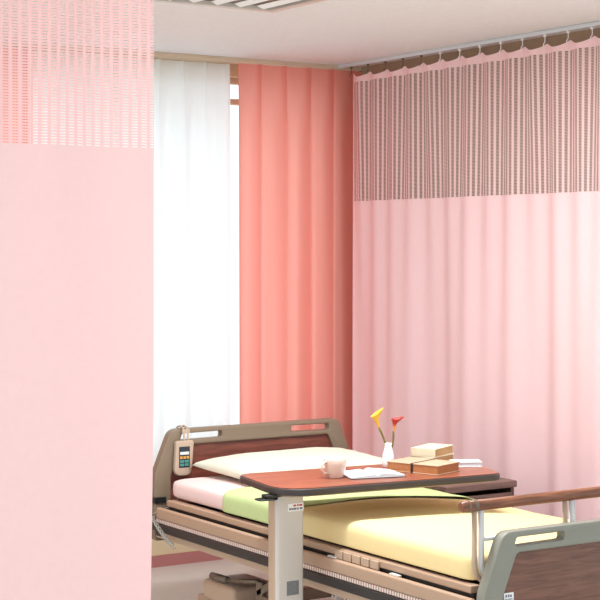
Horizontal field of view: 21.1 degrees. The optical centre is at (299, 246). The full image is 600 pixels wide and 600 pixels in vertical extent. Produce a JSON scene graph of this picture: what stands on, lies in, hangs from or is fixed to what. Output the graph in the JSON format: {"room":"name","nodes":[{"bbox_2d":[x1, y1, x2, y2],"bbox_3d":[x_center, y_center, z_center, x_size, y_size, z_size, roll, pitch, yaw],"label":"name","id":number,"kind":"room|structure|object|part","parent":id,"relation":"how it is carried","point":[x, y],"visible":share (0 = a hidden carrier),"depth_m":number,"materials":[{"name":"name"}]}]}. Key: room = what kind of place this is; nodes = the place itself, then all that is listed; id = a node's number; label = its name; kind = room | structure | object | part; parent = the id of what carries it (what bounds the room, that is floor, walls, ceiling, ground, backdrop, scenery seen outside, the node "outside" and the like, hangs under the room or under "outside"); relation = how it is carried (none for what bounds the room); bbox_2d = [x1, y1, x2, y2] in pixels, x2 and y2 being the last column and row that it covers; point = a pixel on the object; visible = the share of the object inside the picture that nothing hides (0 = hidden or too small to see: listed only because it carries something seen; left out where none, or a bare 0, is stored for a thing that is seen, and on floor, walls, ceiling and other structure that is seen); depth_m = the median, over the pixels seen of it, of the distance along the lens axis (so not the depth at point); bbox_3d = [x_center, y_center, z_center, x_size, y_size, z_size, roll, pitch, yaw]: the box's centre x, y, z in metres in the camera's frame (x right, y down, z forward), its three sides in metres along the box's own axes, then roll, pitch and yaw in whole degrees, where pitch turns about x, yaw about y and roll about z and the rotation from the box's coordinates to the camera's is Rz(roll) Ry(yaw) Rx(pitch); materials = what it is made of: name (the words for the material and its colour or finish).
{"room":"hospital room","nodes":[
{"label":"hospital room","id":0,"kind":"room"},
{"bbox_2d":[33,50,237,555],"bbox_3d":[-2.203,0.317,7.009,6.140,2.500,0.160,0,0,-33],"label":"wall","id":1,"kind":"structure","parent":0,"point":[161,547],"depth_m":7.92,"materials":[{"name":"paint"}]},
{"bbox_2d":[151,551,222,567],"bbox_3d":[-2.242,1.538,6.884,5.940,0.056,0.008,0,0,-33],"label":"baseboard","id":2,"kind":"structure","parent":1,"relation":"attached to","point":[193,556],"depth_m":7.94,"materials":[{"name":"plastic"}]},
{"bbox_2d":[230,78,238,105],"bbox_3d":[-0.943,0.106,7.833,2.450,1.920,0.050,0,0,-33],"label":"window","id":3,"kind":"structure","parent":1,"relation":"in","point":[233,81],"depth_m":8.20,"materials":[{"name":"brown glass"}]},
{"bbox_2d":[151,559,343,599],"bbox_3d":[0.762,1.617,3.730,7.600,0.100,8.880,0,0,-33],"label":"floor","id":4,"kind":"structure","parent":0,"point":[182,581],"depth_m":7.65,"materials":[{"name":"plastic"}]},
{"bbox_2d":[240,464,499,599],"bbox_3d":[0.254,1.188,5.728,1.022,0.756,0.518,0,0,-33],"label":"table","id":5,"kind":"object","parent":4,"relation":"on","point":[286,490],"visible":0.91,"depth_m":5.48,"materials":[{"name":"brown wood"}]},
{"bbox_3d":[-0.113,0.845,5.425,0.077,0.018,0.050,0,0,-33],"label":"height lever","id":6,"kind":"part","parent":5,"relation":"part of","materials":[{"name":"black plastic"}]},
{"bbox_3d":[-0.092,1.173,5.462,0.015,0.627,0.043,0,0,-33],"label":"column trim","id":7,"kind":"part","parent":5,"relation":"part of","materials":[{"name":"beige paint"}]},
{"bbox_3d":[-0.024,1.159,5.467,0.048,0.048,0.001,0,0,-33],"label":"rating plate","id":8,"kind":"part","parent":5,"relation":"part of","materials":[{"name":"grey metal"}]},
{"bbox_2d":[320,457,346,478],"bbox_3d":[0.121,0.776,5.635,0.083,0.066,0.096,0,0,14],"label":"mug","id":9,"kind":"object","parent":5,"relation":"on","point":[335,467],"visible":1,"depth_m":5.61,"materials":[{"name":"ceramic"}]},
{"bbox_3d":[0.087,0.773,5.612,0.011,0.054,0.040,0,0,43],"label":"handle","id":10,"kind":"part","parent":9,"relation":"part of","materials":[{"name":"ceramic"}]},
{"bbox_2d":[343,468,405,479],"bbox_3d":[0.250,0.801,5.696,0.206,0.017,0.158,0,0,-19],"label":"open book","id":11,"kind":"object","parent":5,"relation":"on","point":[367,473],"visible":0.94,"depth_m":5.65,"materials":[{"name":"white paper"}]},
{"bbox_2d":[382,443,393,467],"bbox_3d":[0.323,0.765,5.904,0.045,0.088,0.045,0,0,-33],"label":"vase","id":12,"kind":"object","parent":5,"relation":"on","point":[388,454],"visible":0.84,"depth_m":5.89,"materials":[{"name":"white ceramic"}]},
{"bbox_2d":[371,408,385,444],"bbox_3d":[0.287,0.678,5.901,0.062,0.175,0.040,0,0,-33],"label":"calla lily","id":13,"kind":"object","parent":12,"relation":"in","point":[375,416],"visible":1,"depth_m":5.89,"materials":[{"name":"yellow plant"}]},
{"bbox_3d":[0.304,0.713,5.900,0.038,0.103,0.009,0,0,-11],"label":"stem","id":14,"kind":"part","parent":13,"relation":"part of","materials":[{"name":"green plant"}]},
{"bbox_2d":[391,417,403,448],"bbox_3d":[0.355,0.695,5.907,0.055,0.140,0.034,0,0,-33],"label":"calla lily","id":15,"kind":"object","parent":12,"relation":"in","point":[396,420],"visible":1,"depth_m":5.90,"materials":[{"name":"red plant"}]},
{"bbox_3d":[0.335,0.721,5.905,0.021,0.088,0.011,0,0,-8],"label":"stem","id":16,"kind":"part","parent":15,"relation":"part of","materials":[{"name":"green plant"}]},
{"bbox_2d":[386,457,459,475],"bbox_3d":[0.444,0.791,5.810,0.220,0.035,0.152,0,0,37],"label":"book","id":17,"kind":"object","parent":5,"relation":"on","point":[416,465],"visible":0.94,"depth_m":5.76,"materials":[{"name":"brown paper"}]},
{"bbox_2d":[410,453,453,460],"bbox_3d":[0.493,0.793,6.005,0.100,0.032,0.160,0,0,33],"label":"book","id":18,"kind":"object","parent":17,"relation":"on","point":[450,456],"visible":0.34,"depth_m":5.98,"materials":[{"name":"beige paper"}]},
{"bbox_2d":[411,443,452,457],"bbox_3d":[0.493,0.760,6.005,0.100,0.032,0.160,0,0,30],"label":"book","id":19,"kind":"object","parent":18,"relation":"on","point":[430,450],"visible":1,"depth_m":5.96,"materials":[{"name":"beige paper"}]},
{"bbox_2d":[449,459,482,466],"bbox_3d":[0.612,0.800,5.953,0.110,0.017,0.085,0,0,-5],"label":"book","id":20,"kind":"object","parent":5,"relation":"on","point":[462,462],"visible":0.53,"depth_m":5.92,"materials":[{"name":"white paper"}]},
{"bbox_2d":[152,418,599,599],"bbox_3d":[0.374,1.159,5.979,1.026,0.809,2.167,0,0,-33],"label":"hospital bed","id":21,"kind":"object","parent":4,"relation":"on","point":[566,566],"visible":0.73,"depth_m":5.39,"materials":[{"name":"beige plastic"}]},
{"bbox_2d":[152,425,193,548],"bbox_3d":[-0.534,0.970,6.551,0.147,0.459,0.332,0,0,10],"label":"bed remote control","id":22,"kind":"object","parent":21,"relation":"hanging from","point":[183,449],"visible":0.94,"depth_m":6.63,"materials":[{"name":"beige plastic"}]},
{"bbox_3d":[-0.496,1.081,6.506,0.161,0.237,0.220,0,0,-33],"label":"coiled cord","id":23,"kind":"part","parent":22,"relation":"part of","materials":[{"name":"grey plastic"}]},
{"bbox_3d":[-0.238,1.365,6.396,0.210,0.081,0.250,0,0,-33],"label":"motor","id":24,"kind":"part","parent":21,"relation":"part of","materials":[{"name":"beige paint"}]},
{"bbox_3d":[-0.220,1.290,6.212,0.018,0.054,0.243,0,0,-33],"label":"link rod","id":25,"kind":"part","parent":21,"relation":"part of","materials":[{"name":"brown metal"}]},
{"bbox_3d":[-0.191,0.981,6.871,0.980,0.452,0.040,0,0,-33],"label":"headboard","id":26,"kind":"part","parent":21,"relation":"part of","materials":[{"name":"beige plastic"}]},
{"bbox_3d":[-0.191,0.986,6.871,0.850,0.342,0.016,0,0,-33],"label":"wood panel","id":27,"kind":"part","parent":21,"relation":"part of","materials":[{"name":"brown wood"}]},
{"bbox_3d":[-0.146,1.351,6.096,0.024,0.170,0.045,0,0,-33],"label":"lift arm","id":28,"kind":"part","parent":21,"relation":"part of","materials":[{"name":"brown metal"}]},
{"bbox_3d":[-0.087,1.248,6.003,0.024,0.158,0.265,0,0,-33],"label":"lift arm","id":29,"kind":"part","parent":21,"relation":"part of","materials":[{"name":"brown metal"}]},
{"bbox_3d":[-0.013,1.172,5.721,0.040,0.029,2.070,0,0,-33],"label":"rail","id":30,"kind":"part","parent":21,"relation":"part of","materials":[{"name":"brown metal"}]},
{"bbox_3d":[0.417,1.431,5.976,0.800,0.050,1.845,0,0,-33],"label":"frame","id":31,"kind":"part","parent":21,"relation":"part of","materials":[{"name":"beige paint"}]},
{"bbox_3d":[-0.028,1.083,5.699,0.024,0.044,2.030,0,0,-33],"label":"rail","id":32,"kind":"part","parent":21,"relation":"part of","materials":[{"name":"brown metal"}]},
{"bbox_2d":[173,475,460,509],"bbox_3d":[0.370,0.985,5.981,0.891,0.083,1.955,0,0,-33],"label":"mattress","id":33,"kind":"object","parent":21,"relation":"on","point":[209,491],"visible":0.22,"depth_m":6.37,"materials":[{"name":"fabric"}]},
{"bbox_2d":[192,447,381,478],"bbox_3d":[-0.006,0.895,6.655,0.760,0.086,0.480,0,0,-35],"label":"pillow","id":34,"kind":"object","parent":33,"relation":"on","point":[236,465],"visible":0.56,"depth_m":6.55,"materials":[{"name":"white fabric"}]},
{"bbox_2d":[222,487,473,523],"bbox_3d":[0.224,0.972,6.208,0.922,0.087,0.497,0,0,-33],"label":"blanket","id":35,"kind":"object","parent":33,"relation":"on","point":[241,502],"visible":0.49,"depth_m":6.06,"materials":[{"name":"fabric"}]},
{"bbox_2d":[303,498,568,579],"bbox_3d":[0.623,0.976,5.585,0.910,0.086,1.042,0,0,-33],"label":"blanket","id":36,"kind":"object","parent":33,"relation":"on","point":[433,534],"visible":0.7,"depth_m":5.45,"materials":[{"name":"yellow fabric"}]},
{"bbox_3d":[0.008,1.075,5.717,0.028,0.043,1.960,0,0,-33],"label":"rail","id":37,"kind":"part","parent":21,"relation":"part of","materials":[{"name":"grey metal"}]},
{"bbox_3d":[0.004,1.040,5.714,0.038,0.024,1.960,0,0,-33],"label":"deck rail","id":38,"kind":"part","parent":21,"relation":"part of","materials":[{"name":"brown metal"}]},
{"bbox_3d":[0.553,0.944,4.897,0.074,0.285,0.019,0,0,-31],"label":"post","id":39,"kind":"part","parent":21,"relation":"part of","materials":[{"name":"metal"}]},
{"bbox_3d":[0.575,0.944,4.910,0.077,0.285,0.021,0,0,-30],"label":"post","id":40,"kind":"part","parent":21,"relation":"part of","materials":[{"name":"silver metal"}]},
{"bbox_3d":[0.887,0.785,5.113,0.958,0.035,0.035,0,0,-33],"label":"grab rail","id":41,"kind":"part","parent":21,"relation":"part of","materials":[{"name":"brown wood"}]},
{"bbox_3d":[0.951,1.093,5.085,0.980,0.466,0.040,0,0,-33],"label":"footboard","id":42,"kind":"part","parent":21,"relation":"part of","materials":[{"name":"grey plastic"}]},
{"bbox_3d":[0.951,1.099,5.085,0.850,0.356,0.016,0,0,-33],"label":"wood panel","id":43,"kind":"part","parent":21,"relation":"part of","materials":[{"name":"brown wood"}]},
{"bbox_3d":[0.835,0.944,5.078,0.017,0.285,0.021,0,0,-33],"label":"post","id":44,"kind":"part","parent":21,"relation":"part of","materials":[{"name":"metal"}]},
{"bbox_3d":[0.859,0.944,5.092,0.019,0.285,0.023,0,0,-33],"label":"post","id":45,"kind":"part","parent":21,"relation":"part of","materials":[{"name":"silver metal"}]},
{"bbox_2d":[423,477,516,507],"bbox_3d":[0.614,1.277,6.934,0.374,0.577,0.562,0,0,-33],"label":"base cabinet","id":46,"kind":"object","parent":4,"relation":"on","point":[503,487],"visible":0.03,"depth_m":6.74,"materials":[{"name":"brown wood"}]},
{"bbox_3d":[0.753,1.079,6.718,0.325,0.085,0.016,0,0,-33],"label":"drawer","id":47,"kind":"part","parent":46,"relation":"part of","materials":[{"name":"brown wood"}]},
{"bbox_2d":[2,0,599,66],"bbox_3d":[0.762,-0.984,3.730,7.600,0.100,8.880,0,0,-33],"label":"ceiling","id":48,"kind":"structure","parent":0,"point":[333,32],"depth_m":6.88,"materials":[{"name":"white paint"}]},
{"bbox_2d":[2,42,361,71],"bbox_3d":[-1.107,-0.922,7.523,3.340,0.022,0.085,0,0,-33],"label":"track","id":49,"kind":"object","parent":48,"relation":"attached to","point":[158,55],"visible":0.49,"depth_m":7.96,"materials":[{"name":"beige metal"}]},
{"bbox_2d":[2,48,27,142],"bbox_3d":[-1.643,0.161,7.114,0.995,2.132,0.074,0,0,-33],"label":"drape","id":50,"kind":"object","parent":49,"relation":"hanging from","point":[2,48],"visible":0.02,"depth_m":7.35,"materials":[{"name":"fabric"}]},
{"bbox_2d":[33,50,230,465],"bbox_3d":[-0.822,0.150,7.732,1.125,2.112,0.056,0,0,-33],"label":"sheer curtain","id":51,"kind":"object","parent":49,"relation":"hanging from","point":[192,114],"visible":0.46,"depth_m":7.91,"materials":[{"name":"white fabric"}]},
{"bbox_2d":[238,63,360,449],"bbox_3d":[0.002,0.161,8.173,0.753,2.132,0.074,0,0,-33],"label":"drape","id":52,"kind":"object","parent":49,"relation":"hanging from","point":[296,123],"visible":0.78,"depth_m":8.18,"materials":[{"name":"fabric"}]},
{"bbox_2d":[141,0,324,12],"bbox_3d":[-0.208,-0.923,5.842,0.682,0.020,0.685,0,0,-33],"label":"ceiling vent","id":53,"kind":"object","parent":48,"relation":"in","point":[271,6],"visible":1,"depth_m":6.12,"materials":[{"name":"white metal"}]},
{"bbox_2d":[338,21,599,68],"bbox_3d":[1.121,-0.924,6.880,0.024,0.018,3.400,0,0,-33],"label":"rail","id":54,"kind":"object","parent":48,"relation":"attached to","point":[597,23],"visible":1,"depth_m":7.36,"materials":[{"name":"metal"}]},
{"bbox_2d":[350,27,599,520],"bbox_3d":[1.067,0.256,6.964,0.059,2.341,2.999,0,0,-33],"label":"curtain","id":55,"kind":"object","parent":54,"relation":"hanging from","point":[476,319],"visible":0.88,"depth_m":7.30,"materials":[{"name":"pink fabric"}]},
{"bbox_3d":[0.066,-0.916,4.056,4.780,0.029,0.028,0,0,-33],"label":"rail","id":56,"kind":"object","parent":48,"relation":"attached to","visible":0},
{"bbox_2d":[0,0,153,599],"bbox_3d":[-1.020,0.277,3.364,1.604,2.300,0.046,0,0,-33],"label":"curtain","id":57,"kind":"object","parent":56,"relation":"hanging from","point":[77,221],"visible":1,"depth_m":3.69,"materials":[{"name":"pink fabric"}]},
{"bbox_2d":[358,28,599,200],"bbox_3d":[1.082,0.317,7.312,0.120,2.500,2.870,0,0,-33],"label":"wall","id":58,"kind":"structure","parent":0,"point":[579,36],"depth_m":7.53,"materials":[{"name":"paint"}]}
]}

